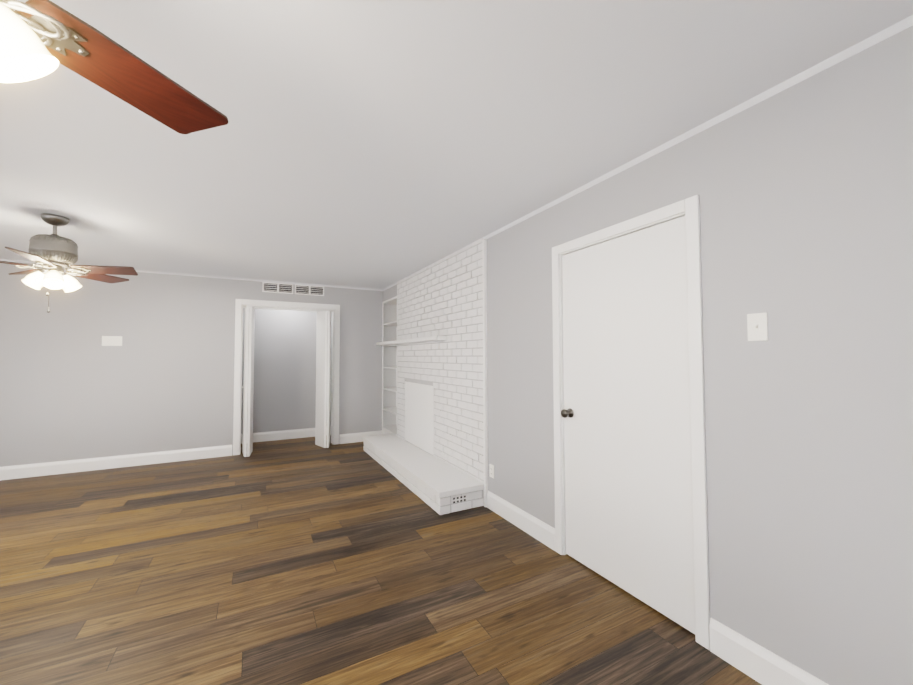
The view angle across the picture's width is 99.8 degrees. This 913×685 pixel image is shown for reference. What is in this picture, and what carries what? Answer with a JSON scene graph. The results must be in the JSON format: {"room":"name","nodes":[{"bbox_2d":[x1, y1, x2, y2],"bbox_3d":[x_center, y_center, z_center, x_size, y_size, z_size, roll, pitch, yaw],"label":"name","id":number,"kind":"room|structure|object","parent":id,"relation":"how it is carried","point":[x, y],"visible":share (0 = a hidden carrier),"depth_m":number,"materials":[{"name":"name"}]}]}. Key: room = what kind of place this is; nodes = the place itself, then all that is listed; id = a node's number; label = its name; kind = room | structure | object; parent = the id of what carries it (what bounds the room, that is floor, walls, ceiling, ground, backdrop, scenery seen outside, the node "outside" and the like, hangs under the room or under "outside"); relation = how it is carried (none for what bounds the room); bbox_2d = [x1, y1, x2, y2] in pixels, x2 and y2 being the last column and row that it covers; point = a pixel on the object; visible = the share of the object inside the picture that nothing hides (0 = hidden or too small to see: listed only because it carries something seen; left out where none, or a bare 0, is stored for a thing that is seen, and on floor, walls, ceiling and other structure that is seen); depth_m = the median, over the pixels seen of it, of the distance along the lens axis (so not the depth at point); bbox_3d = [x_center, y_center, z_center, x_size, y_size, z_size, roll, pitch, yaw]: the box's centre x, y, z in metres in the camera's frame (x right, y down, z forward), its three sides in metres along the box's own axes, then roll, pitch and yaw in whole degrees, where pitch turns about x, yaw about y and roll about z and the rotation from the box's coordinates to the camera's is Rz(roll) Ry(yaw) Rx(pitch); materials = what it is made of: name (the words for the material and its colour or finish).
{"room":"living room","nodes":[
{"label":"living room","id":0,"kind":"room"},
{"bbox_2d":[0,262,382,466],"bbox_3d":[-3.941,0.313,4.919,6.114,2.440,0.150,1,-2,-28],"label":"wall","id":1,"kind":"structure","parent":0,"point":[161,378],"depth_m":4.80,"materials":[{"name":"grey paint"}]},
{"bbox_2d":[102,336,121,345],"bbox_3d":[-4.209,-0.019,4.693,0.190,0.118,0.018,1,-2,-28],"label":"light switch","id":2,"kind":"object","parent":1,"relation":"attached to","point":[111,340],"visible":1,"depth_m":4.70,"materials":[{"name":"white plastic"}]},
{"bbox_2d":[0,445,231,479],"bbox_3d":[-4.754,1.444,4.353,3.820,0.145,0.016,1,-2,-28],"label":"baseboard","id":3,"kind":"structure","parent":1,"relation":"attached to","point":[100,463],"depth_m":4.64,"materials":[{"name":"white wood"}]},
{"bbox_2d":[0,259,381,290],"bbox_3d":[-3.836,-0.897,4.921,5.910,0.022,0.022,1,-2,-28],"label":"trim","id":4,"kind":"structure","parent":1,"relation":"attached to","point":[18,261],"depth_m":5.29,"materials":[{"name":"white paint"}]},
{"bbox_2d":[242,306,254,456],"bbox_3d":[-2.887,0.522,5.294,0.126,2.020,0.318,1,-2,-21],"label":"bifold door","id":5,"kind":"structure","parent":1,"relation":"in","point":[248,386],"depth_m":5.19,"materials":[{"name":"white wood"}]},
{"bbox_2d":[262,282,292,293],"bbox_3d":[-2.593,-0.793,5.582,0.408,0.146,0.010,1,-2,-28],"label":"air vent","id":6,"kind":"object","parent":1,"relation":"in","point":[271,287],"visible":1,"depth_m":5.58,"materials":[{"name":"white metal"}]},
{"bbox_2d":[233,299,339,454],"bbox_3d":[-2.471,0.481,5.681,1.410,2.150,0.168,1,-2,-28],"label":"trim","id":7,"kind":"structure","parent":1,"relation":"attached to","point":[240,304],"depth_m":5.59,"materials":[{"name":"white wood"}]},
{"bbox_2d":[295,284,323,295],"bbox_3d":[-2.211,-0.787,5.784,0.416,0.146,0.010,1,-2,-28],"label":"air vent","id":8,"kind":"object","parent":1,"relation":"in","point":[309,290],"visible":1,"depth_m":5.78,"materials":[{"name":"white metal"}]},
{"bbox_2d":[315,310,331,447],"bbox_3d":[-1.978,0.536,5.780,0.219,2.020,0.308,1,-2,-28],"label":"bifold door","id":9,"kind":"structure","parent":1,"relation":"in","point":[323,382],"depth_m":5.71,"materials":[{"name":"white wood"}]},
{"bbox_2d":[339,430,381,443],"bbox_3d":[-1.500,1.495,6.075,0.684,0.145,0.016,1,-2,-28],"label":"baseboard","id":10,"kind":"structure","parent":1,"relation":"attached to","point":[351,437],"depth_m":6.02,"materials":[{"name":"white wood"}]},
{"bbox_2d":[241,308,331,433],"bbox_3d":[-2.679,0.350,6.078,1.700,2.440,0.720,1,-2,-28],"label":"wall","id":11,"kind":"structure","parent":0,"point":[284,396],"depth_m":6.29,"materials":[{"name":"grey paint"}]},
{"bbox_2d":[241,427,330,443],"bbox_3d":[-2.794,1.505,6.261,1.500,0.145,0.016,1,-2,-28],"label":"baseboard","id":12,"kind":"structure","parent":11,"relation":"attached to","point":[308,432],"depth_m":6.24,"materials":[{"name":"white wood"}]},
{"bbox_2d":[0,435,761,684],"bbox_3d":[-1.907,1.459,1.522,6.564,0.100,9.680,1,-2,-28],"label":"floor","id":13,"kind":"structure","parent":0,"point":[302,561],"depth_m":2.21,"materials":[{"name":"wood"}]},
{"bbox_2d":[382,296,397,435],"bbox_3d":[-0.932,0.445,6.061,0.302,2.240,0.899,1,-2,-28],"label":"bookcase","id":14,"kind":"object","parent":13,"relation":"on","point":[389,369],"visible":0.31,"depth_m":6.43,"materials":[{"name":"white wood"}]},
{"bbox_2d":[363,434,483,514],"bbox_3d":[-0.547,1.409,4.470,0.448,0.200,2.567,1,-2,-28],"label":"hearth","id":15,"kind":"object","parent":13,"relation":"on","point":[437,485],"visible":1,"depth_m":3.80,"materials":[{"name":"white brick"}]},
{"bbox_2d":[453,496,465,502],"bbox_3d":[0.026,1.362,3.335,0.125,0.046,0.001,1,-2,-28],"label":"air vent","id":16,"kind":"object","parent":15,"relation":"attached to","point":[458,498],"visible":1,"depth_m":3.33,"materials":[{"name":"grey metal"}]},
{"bbox_2d":[0,0,912,289],"bbox_3d":[-1.915,-1.079,1.611,6.564,0.100,9.680,1,-2,-28],"label":"ceiling","id":17,"kind":"structure","parent":0,"point":[374,144],"depth_m":1.76,"materials":[{"name":"white paint"}]},
{"bbox_2d":[0,213,137,312],"bbox_3d":[-3.111,-0.602,2.938,1.080,0.754,1.048,1,-2,-28],"label":"fan","id":18,"kind":"object","parent":17,"relation":"hanging from","point":[54,255],"visible":1,"depth_m":2.94,"materials":[{"name":"silver metal"}]},
{"bbox_2d":[0,0,227,133],"bbox_3d":[-0.931,-0.689,0.611,1.072,0.754,1.079,1,-2,-28],"label":"fan","id":19,"kind":"object","parent":17,"relation":"hanging from","point":[40,38],"visible":1,"depth_m":0.87,"materials":[{"name":"brown wood"}]},
{"bbox_2d":[383,26,912,684],"bbox_3d":[0.857,0.217,2.550,0.150,2.440,8.830,1,-2,-28],"label":"wall","id":20,"kind":"structure","parent":0,"point":[803,190],"depth_m":1.51,"materials":[{"name":"grey paint"}]},
{"bbox_2d":[397,238,483,498],"bbox_3d":[-0.302,0.290,4.546,0.029,2.440,2.375,1,-2,-28],"label":"bricks","id":21,"kind":"object","parent":20,"relation":"attached to","point":[443,296],"visible":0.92,"depth_m":4.09,"materials":[{"name":"white brick"}]},
{"bbox_2d":[376,336,446,344],"bbox_3d":[-0.694,-0.014,5.139,0.122,0.042,2.300,1,-2,-28],"label":"mantel shelf","id":22,"kind":"object","parent":21,"relation":"attached to","point":[425,339],"visible":1,"depth_m":4.66,"materials":[{"name":"white wood"}]},
{"bbox_2d":[405,381,433,454],"bbox_3d":[-0.485,0.921,4.870,0.009,0.802,0.954,1,-2,-28],"label":"firebox","id":23,"kind":"object","parent":21,"relation":"attached to","point":[419,414],"visible":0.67,"depth_m":4.82,"materials":[{"name":"white"}]},
{"bbox_2d":[482,239,487,506],"bbox_3d":[0.261,0.262,3.483,0.030,2.418,0.030,1,-2,-28],"label":"trim","id":24,"kind":"structure","parent":20,"relation":"attached to","point":[485,398],"depth_m":3.47,"materials":[{"name":"white wood"}]},
{"bbox_2d":[489,464,493,477],"bbox_3d":[0.310,1.133,3.385,0.009,0.112,0.068,1,-2,-28],"label":"outlet","id":25,"kind":"object","parent":20,"relation":"attached to","point":[491,470],"visible":1,"depth_m":3.38,"materials":[{"name":"white plastic"}]},
{"bbox_2d":[487,491,554,550],"bbox_3d":[0.482,1.383,3.046,0.016,0.145,0.872,1,-2,-28],"label":"baseboard","id":26,"kind":"structure","parent":20,"relation":"attached to","point":[541,531],"depth_m":2.97,"materials":[{"name":"white wood"}]},
{"bbox_2d":[562,216,694,633],"bbox_3d":[0.955,0.398,2.261,0.035,2.033,0.870,1,-2,-28],"label":"door","id":27,"kind":"structure","parent":20,"relation":"in","point":[628,489],"depth_m":2.16,"materials":[{"name":"white wood"}]},
{"bbox_2d":[561,408,573,417],"bbox_3d":[0.735,0.473,2.564,0.070,0.062,0.062,1,-2,-28],"label":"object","id":28,"kind":"structure","parent":27,"relation":"attached to","point":[569,413],"depth_m":2.55,"materials":[{"name":"grey metal"}]},
{"bbox_2d":[552,195,709,649],"bbox_3d":[0.966,0.368,2.268,0.117,2.117,1.014,1,-2,-28],"label":"door frame","id":29,"kind":"structure","parent":20,"relation":"attached to","point":[689,207],"depth_m":1.85,"materials":[{"name":"white wood"}]},
{"bbox_2d":[382,15,912,290],"bbox_3d":[0.778,-0.993,2.552,0.022,0.022,8.530,1,-2,-28],"label":"trim","id":30,"kind":"structure","parent":20,"relation":"attached to","point":[854,49],"depth_m":1.66,"materials":[{"name":"white paint"}]},
{"bbox_2d":[747,312,767,340],"bbox_3d":[1.261,-0.065,1.614,0.018,0.116,0.072,1,-2,-28],"label":"light switch","id":31,"kind":"object","parent":20,"relation":"attached to","point":[757,326],"visible":1,"depth_m":1.61,"materials":[{"name":"white plastic"}]},
{"bbox_2d":[709,618,828,684],"bbox_3d":[1.966,1.281,0.245,0.016,0.145,3.430,1,-2,-28],"label":"baseboard","id":32,"kind":"structure","parent":20,"relation":"attached to","point":[753,660],"depth_m":1.60,"materials":[{"name":"white wood"}]}
]}

